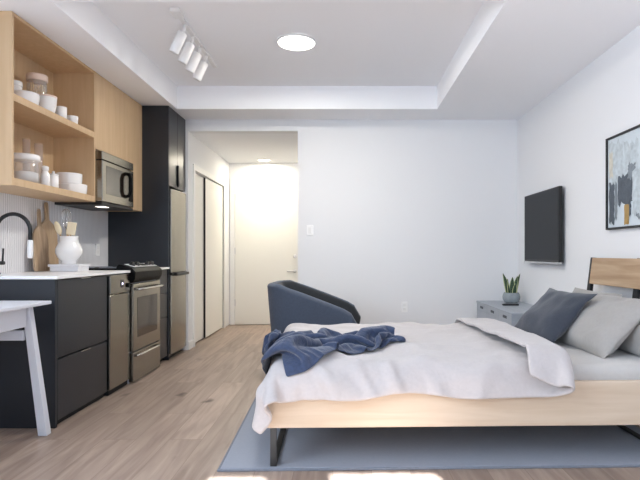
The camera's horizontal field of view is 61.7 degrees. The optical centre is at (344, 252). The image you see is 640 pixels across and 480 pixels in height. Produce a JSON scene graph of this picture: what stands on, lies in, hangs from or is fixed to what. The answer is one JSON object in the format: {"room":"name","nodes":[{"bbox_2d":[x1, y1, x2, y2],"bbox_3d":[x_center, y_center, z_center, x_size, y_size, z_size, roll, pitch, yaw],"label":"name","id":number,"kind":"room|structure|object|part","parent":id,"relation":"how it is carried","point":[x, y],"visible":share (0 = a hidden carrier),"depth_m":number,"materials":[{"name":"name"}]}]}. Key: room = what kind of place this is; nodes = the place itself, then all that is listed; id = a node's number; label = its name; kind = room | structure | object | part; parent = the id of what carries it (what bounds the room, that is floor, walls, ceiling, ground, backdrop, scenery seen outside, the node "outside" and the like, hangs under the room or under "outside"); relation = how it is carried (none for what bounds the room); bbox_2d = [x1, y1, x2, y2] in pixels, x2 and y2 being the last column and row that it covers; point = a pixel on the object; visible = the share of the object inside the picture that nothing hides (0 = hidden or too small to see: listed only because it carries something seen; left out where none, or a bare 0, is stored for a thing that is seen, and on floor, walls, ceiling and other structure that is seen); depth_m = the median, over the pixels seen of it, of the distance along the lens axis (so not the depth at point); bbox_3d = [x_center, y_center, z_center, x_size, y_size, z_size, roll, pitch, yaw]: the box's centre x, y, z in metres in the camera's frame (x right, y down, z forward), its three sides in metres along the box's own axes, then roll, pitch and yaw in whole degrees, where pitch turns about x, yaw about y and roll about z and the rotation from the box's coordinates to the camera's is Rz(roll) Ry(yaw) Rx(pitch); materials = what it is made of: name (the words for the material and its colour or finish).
{"room":"studio apartment","nodes":[
{"label":"studio apartment","id":0,"kind":"room"},
{"bbox_2d":[191,134,228,339],"bbox_3d":[-1.810,-0.138,7.010,0.160,2.415,1.980,0,0,0],"label":"wall","id":1,"kind":"structure","parent":0,"point":[202,156],"depth_m":6.99,"materials":[{"name":"white paint"}]},
{"bbox_2d":[188,339,193,349],"bbox_3d":[-1.724,1.025,5.987,0.012,0.090,0.173,0,0,0],"label":"baseboard","id":2,"kind":"structure","parent":1,"relation":"attached to","point":[190,343],"depth_m":5.95,"materials":[{"name":"white paint"}]},
{"bbox_2d":[195,173,203,342],"bbox_3d":[-1.779,0.059,6.553,0.032,1.998,0.818,0,0,0],"label":"door","id":3,"kind":"structure","parent":1,"relation":"in","point":[199,181],"depth_m":6.49,"materials":[{"name":"white paint"}]},
{"bbox_2d":[193,164,225,346],"bbox_3d":[-1.726,0.028,6.880,0.019,2.085,1.610,0,0,0],"label":"trim","id":4,"kind":"structure","parent":1,"relation":"attached to","point":[196,168],"depth_m":6.54,"materials":[{"name":"white paint"}]},
{"bbox_2d":[204,178,222,337],"bbox_3d":[-1.750,0.059,7.141,0.022,1.998,0.955,0,0,0],"label":"door","id":5,"kind":"structure","parent":1,"relation":"in","point":[213,192],"depth_m":7.08,"materials":[{"name":"white paint"}]},
{"bbox_2d":[191,133,297,162],"bbox_3d":[-1.125,-1.395,7.010,1.450,0.100,1.980,0,0,0],"label":"ceiling","id":6,"kind":"structure","parent":0,"point":[232,147],"depth_m":6.76,"materials":[{"name":"white paint"}]},
{"bbox_2d":[229,163,297,324],"bbox_3d":[-1.125,-0.138,8.060,1.450,2.415,0.120,0,0,0],"label":"wall","id":7,"kind":"structure","parent":0,"point":[236,170],"depth_m":8.00,"materials":[{"name":"white paint"}]},
{"bbox_2d":[230,178,297,324],"bbox_3d":[-1.160,-0.025,7.984,1.100,2.190,0.029,0,0,0],"label":"trim","id":8,"kind":"structure","parent":7,"relation":"attached to","point":[232,180],"depth_m":7.97,"materials":[{"name":"white paint"}]},
{"bbox_2d":[234,183,297,323],"bbox_3d":[-1.163,0.006,7.952,0.966,2.112,0.091,0,0,0],"label":"door","id":9,"kind":"structure","parent":7,"relation":"in","point":[266,214],"depth_m":7.97,"materials":[{"name":"white paint"}]},
{"bbox_2d":[0,0,639,119],"bbox_3d":[-0.235,-1.637,2.300,4.270,0.334,7.200,0,0,0],"label":"ceiling","id":10,"kind":"structure","parent":0,"point":[369,59],"depth_m":4.26,"materials":[{"name":"white paint"}]},
{"bbox_2d":[169,7,216,81],"bbox_3d":[-1.222,-1.584,4.280,0.154,0.238,1.160,0,0,0],"label":"track light","id":11,"kind":"object","parent":10,"relation":"attached to","point":[177,13],"visible":1,"depth_m":4.14,"materials":[{"name":"white metal"}]},
{"bbox_2d":[277,33,315,49],"bbox_3d":[-0.390,-1.690,4.300,0.308,0.026,0.308,0,0,0],"label":"recessed light","id":12,"kind":"object","parent":10,"relation":"in","point":[292,41],"visible":1,"depth_m":4.26,"materials":[{"name":"white"}]},
{"bbox_2d":[0,325,639,479],"bbox_3d":[-0.235,1.130,3.350,4.470,0.120,9.500,0,0,0],"label":"floor","id":13,"kind":"structure","parent":0,"point":[179,420],"depth_m":3.12,"materials":[{"name":"brown wood"}]},
{"bbox_2d":[0,301,50,435],"bbox_3d":[-2.048,0.676,2.598,0.616,0.788,1.156,0,0,0],"label":"desk","id":14,"kind":"object","parent":13,"relation":"on","point":[13,314],"visible":1,"depth_m":3.09,"materials":[{"name":"white wood"}]},
{"bbox_3d":[-1.801,0.686,3.125,0.151,0.768,0.070,0,0,-37],"label":"leg","id":15,"kind":"part","parent":14,"relation":"part of","materials":[{"name":"white wood"}]},
{"bbox_2d":[0,275,106,427],"bbox_3d":[-2.059,0.616,3.619,0.612,0.908,0.713,0,0,0],"label":"base cabinet","id":16,"kind":"object","parent":13,"relation":"on","point":[71,330],"visible":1,"depth_m":3.30,"materials":[{"name":"wood"}]},
{"bbox_3d":[-2.066,0.616,3.273,0.598,0.908,0.022,0,0,0],"label":"panel","id":17,"kind":"part","parent":16,"relation":"part of","materials":[{"name":"black wood"}]},
{"bbox_2d":[0,270,129,278],"bbox_3d":[-2.052,0.150,3.799,0.614,0.020,1.107,0,0,0],"label":"countertop","id":18,"kind":"structure","parent":16,"relation":"on","point":[40,274],"depth_m":3.56,"materials":[{"name":"white stone"}]},
{"bbox_2d":[0,212,32,273],"bbox_3d":[-2.177,-0.064,3.500,0.270,0.407,0.054,0,0,0],"label":"tap","id":19,"kind":"object","parent":18,"relation":"on","point":[30,241],"visible":0.99,"depth_m":3.49,"materials":[{"name":"black metal"}]},
{"bbox_3d":[-2.249,0.023,3.500,0.041,0.107,0.024,0,0,0],"label":"lever","id":20,"kind":"part","parent":19,"relation":"part of","materials":[{"name":"black metal"}]},
{"bbox_3d":[-2.172,-0.114,3.500,0.251,0.307,0.025,0,0,0],"label":"spout","id":21,"kind":"part","parent":19,"relation":"part of","materials":[{"name":"black metal"}]},
{"bbox_2d":[32,209,49,271],"bbox_3d":[-2.304,-0.099,4.045,0.041,0.474,0.195,0,0,0],"label":"cutting board","id":22,"kind":"object","parent":18,"relation":"on","point":[39,236],"visible":0.95,"depth_m":4.03,"materials":[{"name":"brown wood"}]},
{"bbox_2d":[42,202,58,270],"bbox_3d":[-2.330,-0.130,4.195,0.043,0.537,0.255,0,0,0],"label":"cutting board","id":23,"kind":"object","parent":18,"relation":"on","point":[47,224],"visible":0.56,"depth_m":4.22,"materials":[{"name":"brown wood"}]},
{"bbox_2d":[48,264,90,271],"bbox_3d":[-2.118,0.113,4.115,0.235,0.054,0.190,0,0,0],"label":"tray","id":24,"kind":"object","parent":18,"relation":"on","point":[53,267],"visible":0.98,"depth_m":4.03,"materials":[{"name":"white ceramic"}]},
{"bbox_2d":[55,236,82,263],"bbox_3d":[-2.115,-0.022,4.100,0.188,0.214,0.188,0,0,0],"label":"utensil crock","id":25,"kind":"object","parent":24,"relation":"on","point":[68,250],"visible":0.97,"depth_m":4.04,"materials":[{"name":"white ceramic"}]},
{"bbox_2d":[54,221,61,235],"bbox_3d":[-2.171,-0.122,4.088,0.103,0.239,0.020,0,0,0],"label":"wooden spoon","id":26,"kind":"object","parent":25,"relation":"in","point":[57,226],"visible":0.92,"depth_m":4.08,"materials":[{"name":"brown wood"}]},
{"bbox_2d":[61,209,70,235],"bbox_3d":[-2.157,-0.159,4.148,0.081,0.371,0.074,0,0,0],"label":"whisk","id":27,"kind":"object","parent":25,"relation":"in","point":[63,209],"visible":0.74,"depth_m":4.14,"materials":[{"name":"silver metal"}]},
{"bbox_2d":[66,222,76,235],"bbox_3d":[-2.078,-0.111,4.072,0.081,0.255,0.029,0,0,0],"label":"spatula","id":28,"kind":"object","parent":25,"relation":"in","point":[71,226],"visible":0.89,"depth_m":4.06,"materials":[{"name":"brown wood"}]},
{"bbox_3d":[-2.118,0.095,4.115,0.235,0.018,0.190,0,0,0],"label":"lid","id":29,"kind":"part","parent":24,"relation":"part of","materials":[{"name":"white ceramic"}]},
{"bbox_3d":[-1.777,0.407,3.630,0.020,0.478,0.685,0,0,0],"label":"drawer","id":30,"kind":"part","parent":16,"relation":"part of","materials":[{"name":"black wood"}]},
{"bbox_3d":[-1.777,0.843,3.630,0.020,0.374,0.685,0,0,0],"label":"drawer","id":31,"kind":"part","parent":16,"relation":"part of","materials":[{"name":"black wood"}]},
{"bbox_2d":[103,273,130,395],"bbox_3d":[-2.047,0.618,4.166,0.636,0.905,0.368,0,0,0],"label":"dishwasher","id":32,"kind":"object","parent":13,"relation":"on","point":[118,285],"visible":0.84,"depth_m":4.11,"materials":[{"name":"silver metal"}]},
{"bbox_3d":[-1.782,1.048,4.166,0.031,0.036,0.352,0,0,0],"label":"kick plate","id":33,"kind":"part","parent":32,"relation":"part of","materials":[{"name":"black metal"}]},
{"bbox_3d":[-1.775,0.671,4.166,0.052,0.707,0.360,0,0,0],"label":"door","id":34,"kind":"part","parent":32,"relation":"part of","materials":[{"name":"silver metal"}]},
{"bbox_3d":[-1.774,0.240,4.166,0.054,0.146,0.360,0,0,0],"label":"control panel","id":35,"kind":"part","parent":32,"relation":"part of","materials":[{"name":"silver metal"}]},
{"bbox_2d":[89,261,163,383],"bbox_3d":[-2.012,0.571,4.680,0.692,0.999,0.648,0,0,0],"label":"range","id":36,"kind":"object","parent":13,"relation":"on","point":[144,293],"visible":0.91,"depth_m":4.58,"materials":[{"name":"metal"}]},
{"bbox_2d":[89,266,116,269],"bbox_3d":[-2.109,0.147,4.680,0.498,0.045,0.648,0,0,0],"label":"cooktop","id":37,"kind":"object","parent":36,"relation":"in","point":[92,267],"depth_m":4.36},
{"bbox_3d":[-1.787,0.169,4.680,0.157,0.152,0.640,0,0,0],"label":"control panel","id":38,"kind":"part","parent":36,"relation":"part of","materials":[{"name":"black metal"}]},
{"bbox_3d":[-1.745,0.938,4.680,0.040,0.240,0.632,0,0,0],"label":"warming drawer","id":39,"kind":"part","parent":36,"relation":"part of","materials":[{"name":"silver metal"}]},
{"bbox_3d":[-1.745,0.530,4.680,0.040,0.556,0.632,0,0,0],"label":"oven door","id":40,"kind":"part","parent":36,"relation":"part of","materials":[{"name":"silver metal"}]},
{"bbox_3d":[-1.702,0.842,4.680,0.053,0.032,0.547,0,0,0],"label":"handle","id":41,"kind":"part","parent":36,"relation":"part of","materials":[{"name":"metal"}]},
{"bbox_3d":[-1.695,0.298,4.680,0.058,0.022,0.571,0,0,0],"label":"handle","id":42,"kind":"part","parent":36,"relation":"part of","materials":[{"name":"metal"}]},
{"bbox_2d":[108,106,184,359],"bbox_3d":[-2.054,-0.199,5.611,0.623,2.538,0.562,0,0,0],"label":"tall cabinet","id":43,"kind":"object","parent":13,"relation":"on","point":[143,236],"visible":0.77,"depth_m":5.33,"materials":[{"name":"black wood"}]},
{"bbox_3d":[-1.767,-1.070,5.482,0.020,0.792,0.260,0,0,0],"label":"door","id":44,"kind":"part","parent":43,"relation":"part of","materials":[{"name":"black wood"}]},
{"bbox_3d":[-1.750,-0.805,5.609,0.015,0.220,0.025,0,0,0],"label":"pull handle","id":45,"kind":"part","parent":43,"relation":"part of","materials":[{"name":"black metal"}]},
{"bbox_3d":[-1.767,-1.070,5.754,0.020,0.792,0.276,0,0,0],"label":"door","id":46,"kind":"part","parent":43,"relation":"part of","materials":[{"name":"black wood"}]},
{"bbox_2d":[157,270,166,361],"bbox_3d":[-2.066,0.618,5.167,0.598,0.905,0.310,0,0,0],"label":"base cabinet","id":47,"kind":"object","parent":13,"relation":"on","point":[163,279],"visible":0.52,"depth_m":5.21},
{"bbox_3d":[-1.777,0.280,5.167,0.020,0.227,0.306,0,0,0],"label":"drawer","id":48,"kind":"part","parent":47,"relation":"part of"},
{"bbox_3d":[-1.777,0.830,5.167,0.020,0.381,0.306,0,0,0],"label":"drawer","id":49,"kind":"part","parent":47,"relation":"part of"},
{"bbox_3d":[-1.777,0.516,5.167,0.020,0.232,0.306,0,0,0],"label":"drawer","id":50,"kind":"part","parent":47,"relation":"part of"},
{"bbox_2d":[169,189,188,357],"bbox_3d":[-2.015,0.212,5.617,0.630,1.715,0.510,0,0,0],"label":"refrigerator","id":51,"kind":"object","parent":13,"relation":"on","point":[177,199],"visible":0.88,"depth_m":5.53,"materials":[{"name":"metal"}]},
{"bbox_3d":[-1.762,-0.224,5.617,0.069,0.843,0.510,0,0,0],"label":"fridge door","id":52,"kind":"part","parent":51,"relation":"part of","materials":[{"name":"silver metal"}]},
{"bbox_3d":[-1.762,0.619,5.617,0.069,0.793,0.510,0,0,0],"label":"freezer door","id":53,"kind":"part","parent":51,"relation":"part of","materials":[{"name":"silver metal"}]},
{"bbox_3d":[-1.722,0.217,5.635,0.045,0.030,0.410,0,0,0],"label":"handle","id":54,"kind":"part","parent":51,"relation":"part of","materials":[{"name":"metal"}]},
{"bbox_2d":[267,280,360,332],"bbox_3d":[-0.261,0.662,4.730,0.782,0.815,0.755,0,0,3],"label":"armchair","id":55,"kind":"object","parent":13,"relation":"on","point":[290,301],"visible":0.3,"depth_m":4.37,"materials":[{"name":"fabric"}]},
{"bbox_2d":[217,397,639,471],"bbox_3d":[0.572,1.063,3.525,2.440,0.012,1.762,0,0,-2],"label":"rug","id":56,"kind":"object","parent":13,"relation":"on","point":[577,446],"visible":0.44,"depth_m":2.89,"materials":[{"name":"fabric"}]},
{"bbox_2d":[267,257,639,465],"bbox_3d":[0.719,0.544,3.409,2.248,1.023,1.480,0,0,-1],"label":"frame","id":57,"kind":"object","parent":56,"relation":"on","point":[592,402],"visible":0.37,"depth_m":2.67,"materials":[{"name":"brown wood"}]},
{"bbox_3d":[0.674,0.754,2.683,2.120,0.222,0.030,0,0,-2],"label":"rail","id":58,"kind":"part","parent":57,"relation":"part of","materials":[{"name":"brown wood"}]},
{"bbox_3d":[1.768,0.455,3.912,0.126,0.846,0.052,0,0,-1],"label":"headboard post","id":59,"kind":"part","parent":57,"relation":"part of","materials":[{"name":"black metal"}]},
{"bbox_2d":[554,341,639,379],"bbox_3d":[0.650,0.670,3.407,2.041,0.196,1.412,0,0,-2],"label":"mattress","id":60,"kind":"object","parent":57,"relation":"on","point":[619,365],"visible":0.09,"depth_m":2.75,"materials":[{"name":"white fabric"}]},
{"bbox_2d":[252,317,574,433],"bbox_3d":[0.325,0.695,3.376,1.734,0.471,1.815,0,0,-1],"label":"duvet","id":61,"kind":"object","parent":60,"relation":"on","point":[466,358],"visible":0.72,"depth_m":2.65,"materials":[{"name":"fabric"}]},
{"bbox_2d":[261,325,405,376],"bbox_3d":[-0.080,0.566,3.034,0.861,0.280,0.812,0,0,-1],"label":"throw blanket","id":62,"kind":"object","parent":61,"relation":"on","point":[300,351],"visible":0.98,"depth_m":2.93,"materials":[{"name":"blue fabric"}]},
{"bbox_2d":[514,288,596,342],"bbox_3d":[1.340,0.412,3.506,0.321,0.332,0.550,0,0,-9],"label":"cushion","id":63,"kind":"object","parent":60,"relation":"on","point":[552,315],"visible":0.77,"depth_m":3.35,"materials":[{"name":"fabric"}]},
{"bbox_2d":[572,287,622,296],"bbox_3d":[1.666,0.418,3.714,0.217,0.318,0.664,0,0,-2],"label":"pillow","id":64,"kind":"object","parent":60,"relation":"on","point":[576,290],"visible":0.2,"depth_m":3.74,"materials":[{"name":"grey fabric"}]},
{"bbox_2d":[556,292,639,358],"bbox_3d":[1.524,0.425,3.234,0.331,0.330,0.669,0,0,-1],"label":"pillow","id":65,"kind":"object","parent":60,"relation":"on","point":[603,324],"visible":0.81,"depth_m":3.05,"materials":[{"name":"grey fabric"}]},
{"bbox_2d":[618,322,639,355],"bbox_3d":[1.685,0.428,3.024,0.198,0.295,0.624,0,0,-1],"label":"pillow","id":66,"kind":"object","parent":60,"relation":"on","point":[631,344],"visible":0.16,"depth_m":2.97,"materials":[{"name":"grey fabric"}]},
{"bbox_3d":[1.801,0.129,3.281,0.046,0.188,1.168,0,0,-2],"label":"headboard","id":67,"kind":"part","parent":57,"relation":"part of","materials":[{"name":"brown wood"}]},
{"bbox_3d":[1.783,0.455,3.317,0.126,0.846,0.052,0,0,-2],"label":"headboard post","id":68,"kind":"part","parent":57,"relation":"part of","materials":[{"name":"black metal"}]},
{"bbox_2d":[476,301,532,325],"bbox_3d":[1.661,0.795,5.230,0.450,0.550,1.240,0,0,0],"label":"dresser","id":69,"kind":"object","parent":13,"relation":"on","point":[510,315],"visible":0.32,"depth_m":5.12,"materials":[{"name":"grey wood"}]},
{"bbox_3d":[1.450,0.646,5.635,0.019,0.211,0.406,0,0,0],"label":"drawer","id":70,"kind":"part","parent":69,"relation":"part of","materials":[{"name":"grey wood"}]},
{"bbox_3d":[1.450,0.646,5.226,0.019,0.211,0.400,0,0,0],"label":"drawer","id":71,"kind":"part","parent":69,"relation":"part of","materials":[{"name":"grey wood"}]},
{"bbox_3d":[1.450,0.646,4.822,0.019,0.211,0.395,0,0,0],"label":"drawer","id":72,"kind":"part","parent":69,"relation":"part of","materials":[{"name":"grey wood"}]},
{"bbox_2d":[502,304,518,305],"bbox_3d":[1.640,0.510,5.303,0.160,0.018,0.037,0,0,0],"label":"remote control","id":73,"kind":"object","parent":69,"relation":"on","point":[502,304],"visible":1,"depth_m":5.29,"materials":[{"name":"black plastic"}]},
{"bbox_2d":[502,274,519,302],"bbox_3d":[1.735,0.365,5.580,0.180,0.309,0.180,0,0,24],"label":"potted plant","id":74,"kind":"object","parent":69,"relation":"on","point":[510,295],"visible":1,"depth_m":5.54,"materials":[{"name":"green plant"}]},
{"bbox_3d":[1.735,0.466,5.580,0.180,0.108,0.180,0,0,0],"label":"pot","id":75,"kind":"part","parent":74,"relation":"part of","materials":[{"name":"ceramic"}]},
{"bbox_2d":[182,120,516,349],"bbox_3d":[-0.235,-0.317,5.960,4.270,2.774,0.120,0,0,0],"label":"wall","id":76,"kind":"structure","parent":0,"point":[422,214],"depth_m":5.90,"materials":[{"name":"white paint"}]},
{"bbox_2d":[307,225,312,235],"bbox_3d":[-0.386,-0.250,5.891,0.072,0.116,0.017,0,0,0],"label":"light switch","id":77,"kind":"object","parent":76,"relation":"attached to","point":[309,227],"visible":1,"depth_m":5.89,"materials":[{"name":"white paint"}]},
{"bbox_2d":[401,302,407,311],"bbox_3d":[0.655,0.595,5.893,0.072,0.116,0.014,0,0,0],"label":"power outlet","id":78,"kind":"object","parent":76,"relation":"attached to","point":[404,305],"visible":1,"depth_m":5.89,"materials":[{"name":"white plastic"}]},
{"bbox_2d":[517,25,639,354],"bbox_3d":[1.960,-0.367,2.310,0.120,2.874,7.420,0,0,0],"label":"wall","id":79,"kind":"structure","parent":0,"point":[561,140],"depth_m":4.32,"materials":[{"name":"white paint"}]},
{"bbox_2d":[524,186,562,263],"bbox_3d":[1.866,-0.240,5.040,0.068,0.676,0.880,0,0,0],"label":"television","id":80,"kind":"object","parent":79,"relation":"attached to","point":[543,209],"visible":1,"depth_m":4.92,"materials":[{"name":"plastic"}]},
{"bbox_2d":[606,124,639,229],"bbox_3d":[1.885,-0.491,3.462,0.027,0.653,0.765,0,0,0],"label":"framed picture","id":81,"kind":"object","parent":79,"relation":"attached to","point":[623,148],"visible":1,"depth_m":3.62,"materials":[{"name":"fabric"}]},
{"bbox_3d":[-2.430,-0.367,2.310,0.120,2.874,7.420,0,0,0],"label":"wall","id":82,"kind":"structure","parent":0,"visible":0},
{"bbox_2d":[0,11,94,201],"bbox_3d":[-2.189,-0.941,3.788,0.338,1.057,1.087,0,0,0],"label":"shelving unit","id":83,"kind":"object","parent":82,"relation":"attached to","point":[62,144],"depth_m":3.96,"materials":[{"name":"brown wood"}]},
{"bbox_3d":[-2.189,-0.941,3.255,0.338,1.057,0.020,0,0,0],"label":"panel","id":84,"kind":"part","parent":83,"relation":"part of","materials":[{"name":"brown wood"}]},
{"bbox_2d":[14,80,22,89],"bbox_3d":[-2.270,-1.076,3.665,0.108,0.201,0.108,0,0,0],"label":"canister","id":85,"kind":"object","parent":83,"relation":"on","point":[18,85],"visible":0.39,"depth_m":3.64,"materials":[{"name":"white ceramic"}]},
{"bbox_2d":[14,90,39,104],"bbox_3d":[-2.130,-1.018,3.560,0.172,0.085,0.172,0,0,0],"label":"serving bowl","id":86,"kind":"object","parent":83,"relation":"on","point":[34,97],"visible":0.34,"depth_m":3.50,"materials":[{"name":"white ceramic"}]},
{"bbox_2d":[14,153,40,182],"bbox_3d":[-2.130,-0.557,3.560,0.182,0.194,0.182,0,0,0],"label":"glass canister","id":87,"kind":"object","parent":83,"relation":"on","point":[18,157],"visible":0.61,"depth_m":3.50,"materials":[{"name":"glass"}]},
{"bbox_3d":[-2.130,-0.633,3.560,0.182,0.044,0.182,0,0,0],"label":"lid","id":88,"kind":"part","parent":87,"relation":"part of","materials":[{"name":"white ceramic"}]},
{"bbox_3d":[-2.354,-0.954,3.788,0.008,0.988,1.047,0,0,0],"label":"panel","id":89,"kind":"part","parent":83,"relation":"part of","materials":[{"name":"brown wood"}]},
{"bbox_2d":[26,72,47,93],"bbox_3d":[-2.225,-1.130,3.865,0.140,0.309,0.140,0,0,0],"label":"storage jar","id":90,"kind":"object","parent":83,"relation":"on","point":[32,77],"visible":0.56,"depth_m":3.83,"materials":[{"name":"clear glass"}]},
{"bbox_3d":[-2.225,-1.261,3.865,0.140,0.047,0.140,0,0,0],"label":"lid","id":91,"kind":"part","parent":90,"relation":"part of","materials":[{"name":"ceramic"}]},
{"bbox_2d":[40,166,49,185],"bbox_3d":[-2.100,-0.535,3.745,0.066,0.149,0.066,0,0,0],"label":"bottle","id":92,"kind":"object","parent":83,"relation":"on","point":[44,175],"visible":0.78,"depth_m":3.72,"materials":[{"name":"white ceramic"}]},
{"bbox_3d":[-2.189,-0.437,3.788,0.338,0.046,1.047,0,0,0],"label":"panel","id":93,"kind":"part","parent":83,"relation":"part of","materials":[{"name":"brown wood"}]},
{"bbox_2d":[39,94,56,112],"bbox_3d":[-2.105,-1.040,3.775,0.134,0.129,0.134,0,0,0],"label":"cup","id":94,"kind":"object","parent":83,"relation":"on","point":[47,101],"visible":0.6,"depth_m":3.73,"materials":[{"name":"white ceramic"}]},
{"bbox_3d":[-2.189,-1.458,3.788,0.337,0.020,1.047,0,0,0],"label":"panel","id":95,"kind":"part","parent":83,"relation":"part of","materials":[{"name":"brown wood"}]},
{"bbox_2d":[14,94,93,137],"bbox_3d":[-2.186,-0.953,3.788,0.329,0.045,1.047,0,0,0],"label":"shelf","id":96,"kind":"object","parent":83,"relation":"attached to","point":[29,116],"depth_m":3.84,"materials":[{"name":"brown wood"}]},
{"bbox_2d":[50,171,58,187],"bbox_3d":[-2.095,-0.523,3.845,0.068,0.126,0.068,0,0,0],"label":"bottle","id":97,"kind":"object","parent":83,"relation":"on","point":[54,178],"visible":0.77,"depth_m":3.82,"materials":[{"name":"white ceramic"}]},
{"bbox_2d":[55,106,66,118],"bbox_3d":[-2.109,-1.026,3.961,0.104,0.102,0.082,0,0,32],"label":"mug","id":98,"kind":"object","parent":83,"relation":"on","point":[60,110],"visible":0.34,"depth_m":3.92,"materials":[{"name":"white ceramic"}]},
{"bbox_2d":[67,115,77,123],"bbox_3d":[-2.100,-1.012,4.115,0.088,0.074,0.088,0,0,0],"label":"cup","id":99,"kind":"object","parent":83,"relation":"on","point":[72,118],"visible":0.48,"depth_m":4.08,"materials":[{"name":"white ceramic"}]},
{"bbox_2d":[59,183,86,193],"bbox_3d":[-2.140,-0.497,4.185,0.226,0.074,0.226,0,0,0],"label":"serving bowl","id":100,"kind":"object","parent":83,"relation":"on","point":[81,188],"visible":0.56,"depth_m":4.10,"materials":[{"name":"white ceramic"}]},
{"bbox_2d":[56,172,81,183],"bbox_3d":[-2.145,-0.575,4.160,0.186,0.080,0.186,0,0,0],"label":"serving bowl","id":101,"kind":"object","parent":100,"relation":"on","point":[64,177],"visible":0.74,"depth_m":4.08,"materials":[{"name":"white ceramic"}]},
{"bbox_3d":[-2.189,-0.941,4.322,0.338,1.057,0.020,0,0,0],"label":"panel","id":102,"kind":"part","parent":83,"relation":"part of","materials":[{"name":"brown wood"}]},
{"bbox_2d":[0,192,107,272],"bbox_3d":[-2.365,-0.138,4.289,0.010,0.585,2.078,0,0,0],"label":"wall","id":103,"kind":"structure","parent":82,"relation":"attached to","point":[92,226],"depth_m":4.04,"materials":[{"name":"tile"}]},
{"bbox_2d":[95,244,99,255],"bbox_3d":[-2.353,-0.030,5.090,0.014,0.116,0.072,0,0,0],"label":"power outlet","id":104,"kind":"object","parent":103,"relation":"attached to","point":[97,246],"visible":1,"depth_m":5.08,"materials":[{"name":"white paint"}]},
{"bbox_2d":[95,72,141,211],"bbox_3d":[-2.189,-0.940,4.830,0.338,1.056,0.992,0,0,0],"label":"upper cabinet","id":105,"kind":"object","parent":103,"relation":"attached to","point":[118,117],"visible":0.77,"depth_m":4.81,"materials":[{"name":"brown wood"}]},
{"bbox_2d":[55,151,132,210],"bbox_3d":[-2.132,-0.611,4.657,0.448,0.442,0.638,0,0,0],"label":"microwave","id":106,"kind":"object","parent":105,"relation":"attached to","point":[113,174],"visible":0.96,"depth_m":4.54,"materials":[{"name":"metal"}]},
{"bbox_3d":[-2.011,-0.796,4.656,0.088,0.068,0.636,0,0,0],"label":"vent panel","id":107,"kind":"part","parent":106,"relation":"part of","materials":[{"name":"silver metal"}]},
{"bbox_3d":[-2.010,-0.588,4.656,0.090,0.336,0.636,0,0,0],"label":"door","id":108,"kind":"part","parent":106,"relation":"part of","materials":[{"name":"silver metal"}]},
{"bbox_3d":[-1.940,-0.608,4.800,0.064,0.238,0.034,0,0,0],"label":"handle","id":109,"kind":"part","parent":106,"relation":"part of","materials":[{"name":"black plastic"}]},
{"bbox_3d":[-2.030,-1.156,4.660,0.020,0.622,0.652,0,0,0],"label":"door","id":110,"kind":"part","parent":105,"relation":"part of","materials":[{"name":"brown wood"}]},
{"bbox_3d":[-2.030,-0.940,5.157,0.020,1.055,0.338,0,0,0],"label":"door","id":111,"kind":"part","parent":105,"relation":"part of","materials":[{"name":"brown wood"}]}
]}

